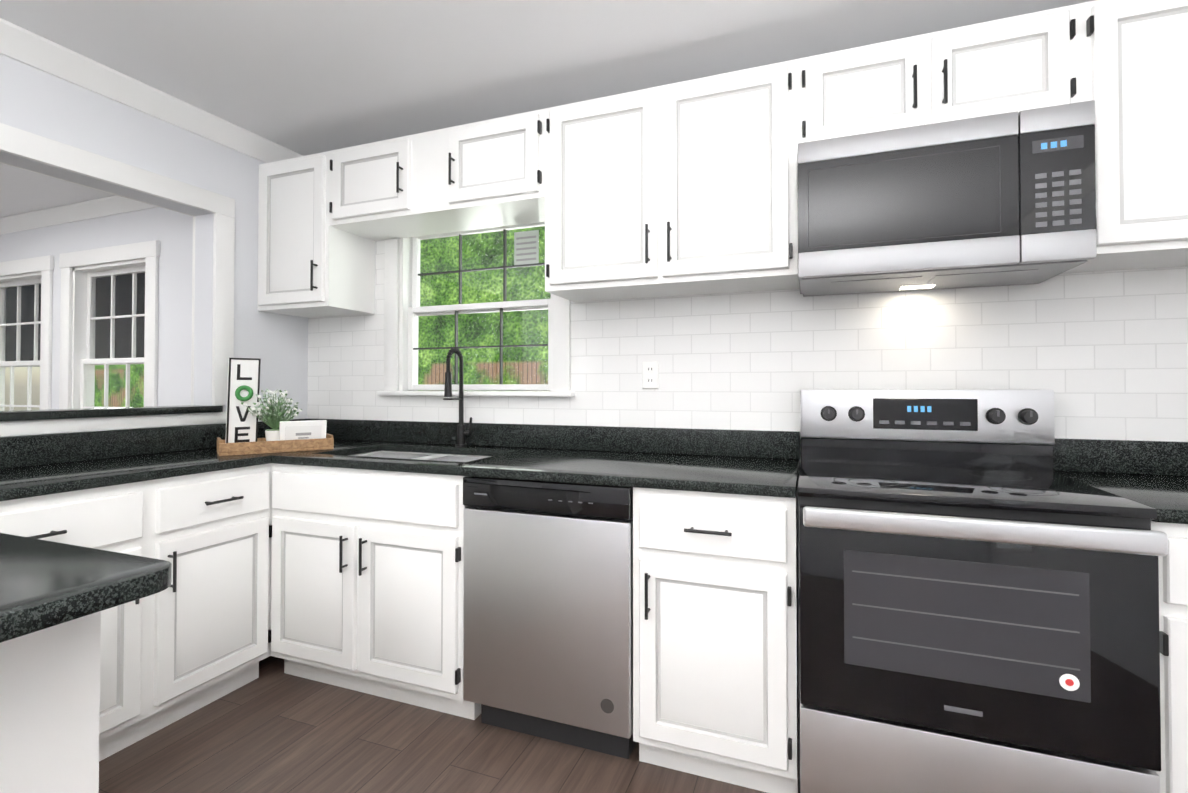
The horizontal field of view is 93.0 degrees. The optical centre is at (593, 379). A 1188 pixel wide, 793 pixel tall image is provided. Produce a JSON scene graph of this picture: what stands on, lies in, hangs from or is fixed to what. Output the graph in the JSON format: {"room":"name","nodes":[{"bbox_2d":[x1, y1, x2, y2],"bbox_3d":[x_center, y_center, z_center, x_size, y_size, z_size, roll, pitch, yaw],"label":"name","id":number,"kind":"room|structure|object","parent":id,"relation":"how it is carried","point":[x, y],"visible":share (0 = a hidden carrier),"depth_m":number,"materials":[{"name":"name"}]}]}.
{"room":"kitchen","nodes":[
{"label":"kitchen","id":0,"kind":"room"},
{"bbox_2d":[0,54,307,437],"bbox_3d":[-2.363,0.005,1.118,0.120,2.400,4.200,0,-1,21],"label":"wall","id":1,"kind":"structure","parent":0,"point":[33,100],"depth_m":2.54,"materials":[{"name":"white paint"}]},
{"bbox_2d":[0,405,222,421],"bbox_3d":[-2.114,0.124,1.757,0.185,0.030,1.835,0,-1,21],"label":"sill","id":2,"kind":"structure","parent":1,"relation":"attached to","point":[22,415],"depth_m":2.15,"materials":[{"name":"black stone"}]},
{"bbox_2d":[0,123,234,436],"bbox_3d":[-2.116,-0.335,1.764,0.160,1.053,1.955,0,-1,21],"label":"trim","id":3,"kind":"structure","parent":1,"relation":"attached to","point":[29,145],"depth_m":2.36,"materials":[{"name":"white paint"}]},
{"bbox_2d":[0,18,301,162],"bbox_3d":[-2.273,-1.152,1.099,0.075,0.085,4.199,0,-1,21],"label":"crown molding","id":4,"kind":"structure","parent":1,"relation":"attached to","point":[26,47],"depth_m":2.22,"materials":[{"name":"white paint"}]},
{"bbox_2d":[99,656,798,792],"bbox_3d":[-2.377,1.235,1.107,8.490,0.060,4.440,0,-1,21],"label":"floor","id":5,"kind":"structure","parent":0,"point":[273,728],"depth_m":1.82,"materials":[{"name":"brown wood"}]},
{"bbox_2d":[0,611,100,792],"bbox_3d":[-1.593,0.760,0.881,1.479,0.883,0.610,0,-1,21],"label":"base cabinet","id":6,"kind":"object","parent":5,"relation":"on","point":[49,705],"depth_m":0.85,"materials":[{"name":"white paint"}]},
{"bbox_2d":[0,533,171,642],"bbox_3d":[-1.518,0.302,0.858,1.639,0.032,0.669,0,-1,21],"label":"countertop","id":7,"kind":"structure","parent":6,"relation":"on","point":[44,584],"depth_m":0.81,"materials":[{"name":"black stone"}]},
{"bbox_2d":[0,479,159,760],"bbox_3d":[-1.811,0.771,1.656,0.515,0.884,0.620,0,-1,21],"label":"base cabinet","id":8,"kind":"object","parent":5,"relation":"on","point":[122,518],"depth_m":1.78,"materials":[{"name":"white paint"}]},
{"bbox_2d":[0,422,268,500],"bbox_3d":[-1.729,0.264,1.862,0.525,0.137,1.050,0,-1,21],"label":"countertop","id":9,"kind":"structure","parent":8,"relation":"on","point":[35,465],"depth_m":2.02,"materials":[{"name":"black stone"}]},
{"bbox_2d":[156,463,279,730],"bbox_3d":[-1.618,0.778,2.159,0.515,0.884,0.458,0,-1,21],"label":"base cabinet","id":10,"kind":"object","parent":5,"relation":"on","point":[220,530],"depth_m":2.07,"materials":[{"name":"white paint"}]},
{"bbox_2d":[258,418,799,497],"bbox_3d":[-0.499,0.270,2.299,2.507,0.137,0.649,0,-1,21],"label":"countertop","id":11,"kind":"structure","parent":10,"relation":"on","point":[742,462],"depth_m":2.20,"materials":[{"name":"black stone"}]},
{"bbox_2d":[217,433,333,455],"bbox_3d":[-1.367,0.276,2.424,0.420,0.062,0.190,1,-1,-36],"label":"tray","id":12,"kind":"object","parent":11,"relation":"on","point":[261,446],"visible":0.92,"depth_m":2.34,"materials":[{"name":"brown wood"}]},
{"bbox_2d":[225,357,260,442],"bbox_3d":[-1.486,0.102,2.386,0.115,0.384,0.063,1,-1,-44],"label":"love sign","id":13,"kind":"object","parent":12,"relation":"on","point":[243,385],"visible":0.9,"depth_m":2.38,"materials":[{"name":"white wood"}]},
{"bbox_2d":[241,388,301,440],"bbox_3d":[-1.361,0.166,2.418,0.175,0.255,0.210,0,-1,21],"label":"greenery","id":14,"kind":"object","parent":12,"relation":"on","point":[274,414],"visible":0.92,"depth_m":2.40,"materials":[{"name":"white plant"}]},
{"bbox_2d":[279,420,326,440],"bbox_3d":[-1.256,0.236,2.433,0.180,0.115,0.033,1,-1,-33],"label":"sign","id":15,"kind":"object","parent":12,"relation":"on","point":[299,430],"visible":0.77,"depth_m":2.42,"materials":[{"name":"white wood"}]},
{"bbox_2d":[351,451,489,461],"bbox_3d":[-0.748,0.442,2.388,0.746,0.204,0.406,0,-1,21],"label":"sink","id":16,"kind":"object","parent":11,"relation":"in","point":[423,456],"visible":0.08,"depth_m":2.57,"materials":[{"name":"silver metal"}]},
{"bbox_2d":[443,348,471,446],"bbox_3d":[-0.608,0.083,2.533,0.092,0.450,0.148,0,-1,21],"label":"faucet","id":17,"kind":"object","parent":11,"relation":"on","point":[462,432],"visible":1,"depth_m":2.57,"materials":[{"name":"black metal"}]},
{"bbox_2d":[463,476,636,758],"bbox_3d":[-0.066,0.778,2.110,0.606,0.881,0.600,0,-1,21],"label":"dishwasher","id":18,"kind":"object","parent":5,"relation":"on","point":[547,610],"visible":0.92,"depth_m":1.83,"materials":[{"name":"grey metal"}]},
{"bbox_2d":[633,471,799,792],"bbox_3d":[0.442,0.774,1.913,0.475,0.884,0.594,0,-1,21],"label":"base cabinet","id":19,"kind":"object","parent":5,"relation":"on","point":[716,674],"depth_m":1.64,"materials":[{"name":"white paint"}]},
{"bbox_2d":[797,389,1167,792],"bbox_3d":[1.008,0.622,1.658,0.756,1.182,0.733,0,-1,21],"label":"range","id":20,"kind":"object","parent":5,"relation":"on","point":[978,594],"visible":1,"depth_m":1.40,"materials":[{"name":"grey metal"}]},
{"bbox_2d":[1151,521,1187,792],"bbox_3d":[1.732,0.768,1.417,0.757,0.884,0.594,0,-1,21],"label":"base cabinet","id":21,"kind":"object","parent":5,"relation":"on","point":[1173,567],"depth_m":1.27,"materials":[{"name":"white paint"}]},
{"bbox_2d":[1053,438,1187,523],"bbox_3d":[1.739,0.258,1.441,0.758,0.137,0.644,0,-1,21],"label":"countertop","id":22,"kind":"structure","parent":21,"relation":"on","point":[1153,474],"depth_m":1.75,"materials":[{"name":"black stone"}]},
{"bbox_2d":[0,0,1094,217],"bbox_3d":[-2.377,-1.205,1.140,8.490,0.020,4.440,0,-1,21],"label":"ceiling","id":23,"kind":"structure","parent":0,"point":[305,77],"depth_m":2.01,"materials":[{"name":"white paint"}]},
{"bbox_2d":[0,207,1187,464],"bbox_3d":[-1.602,0.033,3.139,8.490,2.400,0.120,0,-1,21],"label":"wall","id":24,"kind":"structure","parent":0,"point":[1102,355],"depth_m":2.19,"materials":[{"name":"white tile"}]},
{"bbox_2d":[0,255,53,410],"bbox_3d":[-4.205,-0.109,4.118,1.030,1.490,0.166,0,-1,21],"label":"window","id":25,"kind":"structure","parent":24,"relation":"in","point":[42,267],"depth_m":4.08,"materials":[{"name":"white paint"}]},
{"bbox_2d":[0,195,156,234],"bbox_3d":[-3.625,-1.115,3.828,3.990,0.085,0.075,0,-1,21],"label":"crown molding","id":26,"kind":"structure","parent":24,"relation":"attached to","point":[112,205],"depth_m":3.77,"materials":[{"name":"white paint"}]},
{"bbox_2d":[59,240,159,408],"bbox_3d":[-3.160,-0.115,3.716,1.030,1.490,0.166,0,-1,21],"label":"window","id":27,"kind":"structure","parent":24,"relation":"in","point":[79,361],"depth_m":3.79,"materials":[{"name":"white paint"}]},
{"bbox_2d":[258,152,374,317],"bbox_3d":[-1.396,-0.700,2.834,0.459,0.724,0.318,0,-1,21],"label":"upper cabinet","id":28,"kind":"object","parent":24,"relation":"attached to","point":[308,269],"depth_m":2.69,"materials":[{"name":"white paint"}]},
{"bbox_2d":[326,135,449,243],"bbox_3d":[-0.965,-0.889,2.671,0.465,0.350,0.318,0,-1,21],"label":"upper cabinet","id":29,"kind":"object","parent":24,"relation":"attached to","point":[368,185],"depth_m":2.54,"materials":[{"name":"white paint"}]},
{"bbox_2d":[410,127,483,231],"bbox_3d":[-0.652,-0.891,2.550,0.206,0.350,0.318,0,-1,21],"label":"upper cabinet","id":30,"kind":"object","parent":24,"relation":"attached to","point":[430,150],"depth_m":2.43,"materials":[{"name":"white paint"}]},
{"bbox_2d":[377,221,574,396],"bbox_3d":[-0.565,-0.347,2.721,1.060,0.852,0.166,0,-1,21],"label":"kitchen window","id":31,"kind":"structure","parent":24,"relation":"in","point":[402,269],"depth_m":2.77,"materials":[{"name":"white paint"}]},
{"bbox_2d":[450,108,545,227],"bbox_3d":[-0.350,-0.892,2.434,0.442,0.350,0.318,0,-1,21],"label":"upper cabinet","id":32,"kind":"object","parent":24,"relation":"attached to","point":[498,165],"depth_m":2.30,"materials":[{"name":"white paint"}]},
{"bbox_2d":[642,361,658,388],"bbox_3d":[0.237,-0.018,2.363,0.070,0.114,0.008,0,-1,21],"label":"electrical outlet","id":33,"kind":"object","parent":24,"relation":"attached to","point":[650,374],"visible":1,"depth_m":2.36,"materials":[{"name":"white plastic"}]},
{"bbox_2d":[538,58,801,301],"bbox_3d":[0.293,-0.708,2.184,0.936,0.724,0.318,0,-1,21],"label":"upper cabinet","id":34,"kind":"object","parent":24,"relation":"attached to","point":[684,188],"depth_m":2.02,"materials":[{"name":"white paint"}]},
{"bbox_2d":[802,1,1089,142],"bbox_3d":[1.086,-0.914,1.882,0.762,0.322,0.318,0,-1,21],"label":"upper cabinet","id":35,"kind":"object","parent":24,"relation":"attached to","point":[1040,59],"depth_m":1.71,"materials":[{"name":"white paint"}]},
{"bbox_2d":[798,100,1096,296],"bbox_3d":[1.072,-0.534,1.839,0.756,0.434,0.398,0,-1,21],"label":"over-the-range microwave","id":36,"kind":"object","parent":35,"relation":"attached to","point":[1006,199],"visible":1,"depth_m":1.65,"materials":[{"name":"silver metal"}]},
{"bbox_2d":[1063,0,1187,272],"bbox_3d":[1.796,-0.716,1.607,0.759,0.724,0.318,0,-1,21],"label":"upper cabinet","id":37,"kind":"object","parent":24,"relation":"attached to","point":[1139,48],"depth_m":1.55,"materials":[{"name":"white paint"}]},
{"label":"outside","id":38,"kind":"structure","parent":0,"visible":0},
{"bbox_2d":[94,226,550,406],"bbox_3d":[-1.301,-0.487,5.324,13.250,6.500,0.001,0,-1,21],"label":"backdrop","id":39,"kind":"structure","parent":38,"point":[430,327],"depth_m":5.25,"materials":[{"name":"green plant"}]},
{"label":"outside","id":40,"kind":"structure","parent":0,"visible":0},
{"bbox_2d":[5,273,144,366],"bbox_3d":[-3.792,-0.731,4.351,3.300,1.240,0.050,0,-1,21],"label":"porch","id":41,"kind":"object","parent":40,"point":[102,289],"depth_m":4.30,"materials":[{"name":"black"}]}
]}

